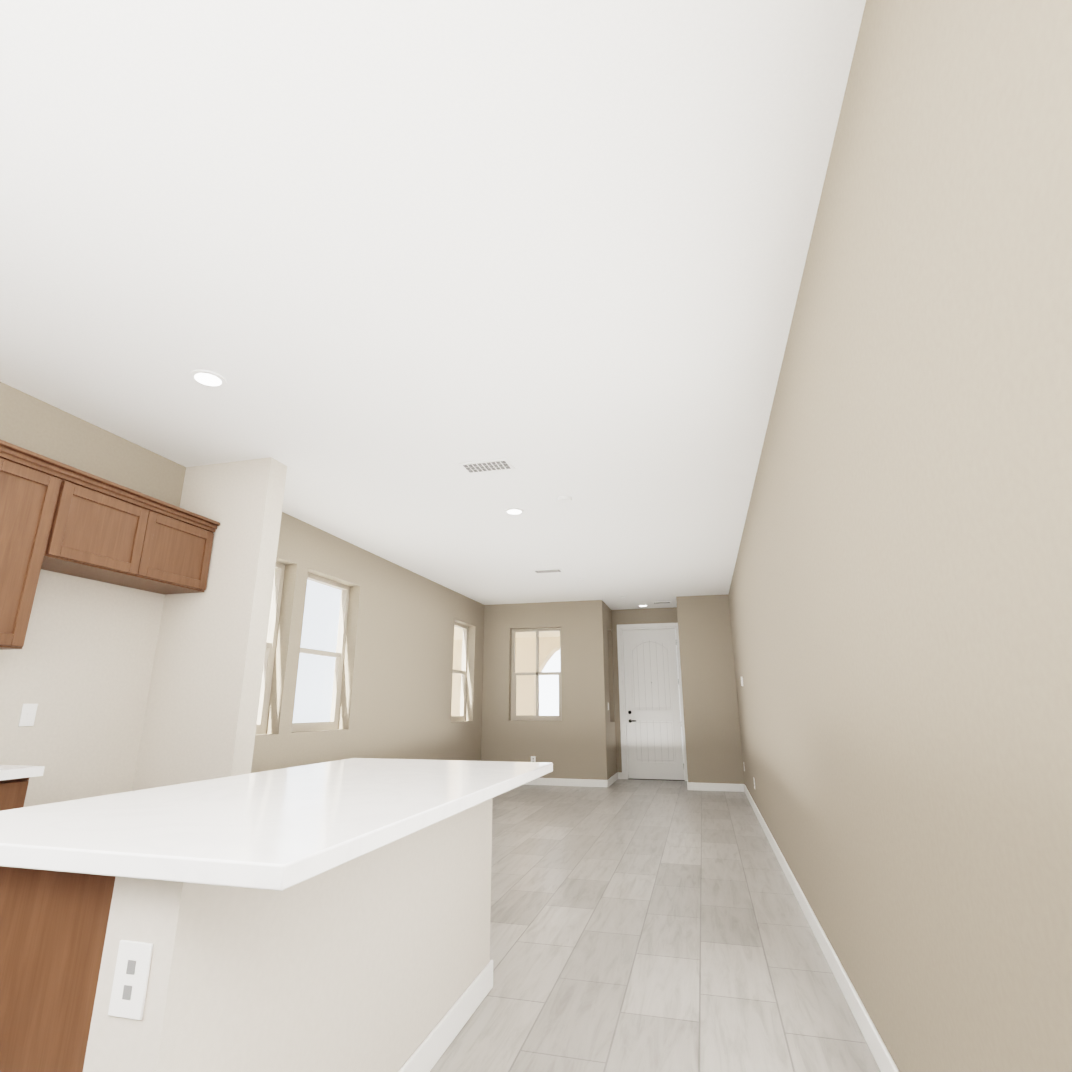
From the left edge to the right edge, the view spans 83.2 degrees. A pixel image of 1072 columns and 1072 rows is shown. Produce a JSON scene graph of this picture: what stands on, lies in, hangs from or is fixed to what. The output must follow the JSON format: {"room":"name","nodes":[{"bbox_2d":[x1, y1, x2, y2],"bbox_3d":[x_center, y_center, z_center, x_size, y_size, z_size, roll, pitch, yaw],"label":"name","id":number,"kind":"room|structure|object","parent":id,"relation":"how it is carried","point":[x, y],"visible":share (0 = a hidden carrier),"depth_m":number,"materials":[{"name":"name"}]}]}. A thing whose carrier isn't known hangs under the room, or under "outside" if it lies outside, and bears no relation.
{"room":"kitchen","nodes":[
{"label":"kitchen","id":0,"kind":"room"},
{"bbox_2d":[0,457,286,806],"bbox_3d":[-2.274,0.719,3.430,0.710,2.810,1.248,-4,-16,14],"label":"wall","id":1,"kind":"structure","parent":0,"point":[126,689],"depth_m":3.75,"materials":[{"name":"paint"}]},
{"bbox_2d":[18,704,37,726],"bbox_3d":[-2.681,0.945,3.190,0.007,0.115,0.075,-4,-16,14],"label":"light switch","id":2,"kind":"object","parent":1,"relation":"attached to","point":[28,715],"visible":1,"depth_m":3.19,"materials":[{"name":"white plastic"}]},
{"bbox_2d":[0,382,483,772],"bbox_3d":[-2.283,1.189,5.105,0.200,2.810,10.650,-4,-16,14],"label":"wall","id":3,"kind":"structure","parent":0,"point":[396,697],"depth_m":6.32,"materials":[{"name":"paint"}]},
{"bbox_2d":[0,447,71,649],"bbox_3d":[-2.692,0.034,2.729,0.340,0.890,0.685,-4,-16,14],"label":"upper cabinet","id":4,"kind":"object","parent":3,"relation":"attached to","point":[58,516],"depth_m":2.92,"materials":[{"name":"brown wood"}]},
{"bbox_2d":[48,475,216,593],"bbox_3d":[-2.470,0.038,3.596,0.340,0.430,1.046,-4,-16,14],"label":"upper cabinet","id":5,"kind":"object","parent":3,"relation":"attached to","point":[104,534],"depth_m":3.49,"materials":[{"name":"brown wood"}]},
{"bbox_2d":[255,562,284,734],"bbox_3d":[-2.428,0.849,4.875,0.070,1.460,0.910,-4,-16,14],"label":"window","id":6,"kind":"structure","parent":3,"relation":"in","point":[263,708],"depth_m":5.23,"materials":[{"name":"beige plastic"}]},
{"bbox_2d":[292,573,349,731],"bbox_3d":[-2.151,1.131,5.880,0.070,1.460,0.910,-4,-16,14],"label":"window","id":7,"kind":"structure","parent":3,"relation":"in","point":[338,655],"depth_m":6.11,"materials":[{"name":"beige plastic"}]},
{"bbox_2d":[451,622,467,721],"bbox_3d":[-1.244,2.055,9.169,0.070,1.460,0.880,-4,-16,14],"label":"window","id":8,"kind":"structure","parent":3,"relation":"in","point":[463,679],"depth_m":9.46,"materials":[{"name":"glass"}]},
{"bbox_2d":[0,0,865,609],"bbox_3d":[-0.137,-0.236,5.504,4.350,0.150,11.750,-4,-16,14],"label":"ceiling","id":9,"kind":"structure","parent":0,"point":[384,268],"depth_m":2.27,"materials":[{"name":"paint"}]},
{"bbox_2d":[190,369,226,387],"bbox_3d":[-1.705,-0.816,3.142,0.170,0.010,0.170,-4,-16,14],"label":"recessed light","id":10,"kind":"object","parent":9,"relation":"in","point":[206,378],"visible":1,"depth_m":3.13,"materials":[{"name":"white plastic"}]},
{"bbox_2d":[458,458,514,473],"bbox_3d":[-0.348,-0.494,4.284,0.360,0.013,0.200,-4,-16,14],"label":"ceiling vent","id":11,"kind":"object","parent":9,"relation":"in","point":[490,465],"visible":1,"depth_m":4.26,"materials":[{"name":"white metal"}]},
{"bbox_2d":[505,508,523,514],"bbox_3d":[-0.189,-0.214,5.287,0.170,0.010,0.170,-4,-16,14],"label":"recessed light","id":12,"kind":"object","parent":9,"relation":"in","point":[514,511],"visible":0.98,"depth_m":5.27,"materials":[{"name":"white plastic"}]},
{"bbox_2d":[533,568,563,573],"bbox_3d":[0.153,0.442,7.619,0.360,0.013,0.200,-4,-16,14],"label":"ceiling vent","id":13,"kind":"object","parent":9,"relation":"in","point":[554,570],"visible":1,"depth_m":7.57,"materials":[{"name":"white metal"}]},
{"bbox_2d":[557,495,571,503],"bbox_3d":[0.233,-0.298,4.950,0.119,0.030,0.119,-2,-16,9],"label":"smoke detector","id":14,"kind":"object","parent":9,"relation":"attached to","point":[564,499],"depth_m":4.92,"materials":[{"name":"white plastic"}]},
{"bbox_2d":[652,601,670,603],"bbox_3d":[2.074,1.097,9.952,0.300,0.013,0.160,-4,-16,14],"label":"ceiling vent","id":15,"kind":"object","parent":9,"relation":"in","point":[661,602],"visible":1,"depth_m":9.91,"materials":[{"name":"white metal"}]},
{"bbox_2d":[480,600,611,779],"bbox_3d":[0.124,2.476,9.689,1.990,2.810,0.210,-4,-16,14],"label":"wall","id":16,"kind":"structure","parent":0,"point":[576,745],"depth_m":9.56,"materials":[{"name":"paint"}]},
{"bbox_2d":[531,756,535,761],"bbox_3d":[-0.044,3.469,9.351,0.075,0.115,0.007,-4,-16,14],"label":"outlet","id":17,"kind":"object","parent":16,"relation":"attached to","point":[533,758],"visible":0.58,"depth_m":9.35,"materials":[{"name":"white plastic"}]},
{"bbox_2d":[511,628,561,720],"bbox_3d":[0.025,2.246,9.851,0.870,1.460,0.070,-4,-16,14],"label":"window","id":18,"kind":"structure","parent":16,"relation":"in","point":[536,717],"depth_m":9.82,"materials":[{"name":"beige plastic"}]},
{"bbox_2d":[523,778,610,786],"bbox_3d":[0.115,3.751,9.226,1.984,0.105,0.018,-4,-16,14],"label":"baseboard","id":19,"kind":"structure","parent":16,"relation":"attached to","point":[539,781],"depth_m":9.12,"materials":[{"name":"white wood"}]},
{"bbox_2d":[604,603,619,775],"bbox_3d":[1.169,2.560,9.990,0.170,2.810,0.870,-4,-16,14],"label":"wall","id":20,"kind":"structure","parent":0,"point":[613,740],"depth_m":10.21,"materials":[{"name":"paint"}]},
{"bbox_2d":[608,772,618,783],"bbox_3d":[1.221,3.828,9.501,0.044,0.105,1.090,-4,-16,14],"label":"baseboard","id":21,"kind":"structure","parent":20,"relation":"attached to","point":[616,776],"depth_m":9.62,"materials":[{"name":"white wood"}]},
{"bbox_2d":[612,608,675,771],"bbox_3d":[1.935,2.655,10.327,1.470,2.810,0.200,-4,-16,14],"label":"wall","id":22,"kind":"structure","parent":0,"point":[650,615],"depth_m":10.54,"materials":[{"name":"paint"}]},
{"bbox_2d":[617,623,687,780],"bbox_3d":[1.973,2.770,10.243,1.100,2.546,0.156,-4,-16,14],"label":"door frame","id":23,"kind":"structure","parent":22,"relation":"attached to","point":[622,700],"depth_m":10.27,"materials":[{"name":"white wood"}]},
{"bbox_2d":[623,629,684,779],"bbox_3d":[1.974,2.804,10.197,0.922,2.438,0.114,-4,-16,14],"label":"front door","id":24,"kind":"structure","parent":22,"relation":"in","point":[654,731],"depth_m":10.19,"materials":[{"name":"white wood"}]},
{"bbox_2d":[430,779,880,1071],"bbox_3d":[-0.137,2.590,4.711,4.350,0.100,11.750,-4,-16,14],"label":"floor","id":25,"kind":"structure","parent":0,"point":[649,925],"depth_m":3.02,"materials":[{"name":"tile"}]},
{"bbox_2d":[0,777,29,810],"bbox_3d":[-2.761,1.200,1.564,0.620,0.875,2.182,-4,-16,14],"label":"base cabinet","id":26,"kind":"object","parent":25,"relation":"on","point":[13,792],"visible":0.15,"depth_m":2.54,"materials":[{"name":"brown wood"}]},
{"bbox_3d":[-2.145,0.765,0.014,2.636,0.875,0.620,-4,-16,14],"label":"base cabinet","id":27,"kind":"object","parent":25,"relation":"on","visible":0},
{"bbox_2d":[0,765,44,779],"bbox_3d":[-2.546,0.963,2.413,0.650,0.040,0.653,-4,-16,14],"label":"countertop","id":28,"kind":"structure","parent":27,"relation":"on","point":[8,772],"depth_m":2.54,"materials":[{"name":"white stone"}]},
{"bbox_2d":[676,596,699,782],"bbox_3d":[2.401,2.440,9.561,0.160,2.810,1.100,-4,-16,14],"label":"wall","id":29,"kind":"structure","parent":0,"point":[685,641],"depth_m":9.03,"materials":[{"name":"paint"}]},
{"bbox_2d":[688,594,743,783],"bbox_3d":[2.672,2.295,9.043,0.600,2.810,0.200,-4,-16,14],"label":"wall","id":30,"kind":"structure","parent":0,"point":[713,682],"depth_m":8.94,"materials":[{"name":"paint"}]},
{"bbox_2d":[687,780,742,791],"bbox_3d":[2.563,3.575,8.599,0.750,0.105,0.022,-4,-16,14],"label":"baseboard","id":31,"kind":"structure","parent":30,"relation":"attached to","point":[690,785],"depth_m":8.60,"materials":[{"name":"white wood"}]},
{"bbox_2d":[728,0,1071,1071],"bbox_3d":[1.728,0.901,4.080,0.200,2.810,10.650,-4,-16,14],"label":"wall","id":32,"kind":"structure","parent":0,"point":[882,627],"depth_m":1.29,"materials":[{"name":"paint"}]},
{"bbox_2d":[743,784,898,1071],"bbox_3d":[1.623,2.211,3.741,0.018,0.105,10.250,-4,-16,14],"label":"baseboard","id":33,"kind":"structure","parent":32,"relation":"attached to","point":[878,1049],"depth_m":2.61,"materials":[{"name":"white wood"}]},
{"label":"outside","id":34,"kind":"structure","parent":0,"visible":0},
{"bbox_3d":[-2.052,2.850,5.139,80.000,0.130,90.000,-4,-16,14],"label":"ground","id":35,"kind":"structure","parent":34,"visible":0},
{"bbox_2d":[293,580,682,744],"bbox_3d":[-0.739,1.223,12.756,17.000,7.120,28.000,-4,-16,14],"label":"sky","id":36,"kind":"structure","parent":35,"relation":"on","point":[313,598],"depth_m":16.48,"materials":[{"name":"grey"}]},
{"bbox_2d":[451,626,559,715],"bbox_3d":[-0.535,3.061,11.421,3.800,2.860,2.920,-4,-16,14],"label":"porch","id":37,"kind":"object","parent":35,"relation":"on","point":[525,693],"depth_m":12.62,"materials":[{"name":"beige paint"}]},
{"bbox_3d":[-0.887,1.319,1.988,0.540,0.875,1.770,-4,-16,14],"label":"kitchen island","id":38,"kind":"object","parent":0,"visible":0},
{"bbox_2d":[108,940,152,1019],"bbox_3d":[-0.746,0.816,1.112,0.075,0.120,0.007,-4,-16,14],"label":"outlet","id":39,"kind":"object","parent":38,"relation":"attached to","point":[130,983],"visible":1,"depth_m":1.11,"materials":[{"name":"white plastic"}]},
{"bbox_2d":[0,798,492,1071],"bbox_3d":[-0.782,1.313,1.966,0.754,0.875,1.824,-4,-16,14],"label":"panel","id":40,"kind":"object","parent":38,"relation":"attached to","point":[378,960],"visible":0.79,"depth_m":1.32,"materials":[{"name":"paint"}]},
{"bbox_2d":[0,758,552,890],"bbox_3d":[-0.672,0.856,2.030,1.040,0.040,1.940,-4,-16,14],"label":"island countertop","id":41,"kind":"structure","parent":38,"relation":"on","point":[280,829],"depth_m":1.41,"materials":[{"name":"white stone"}]}
]}

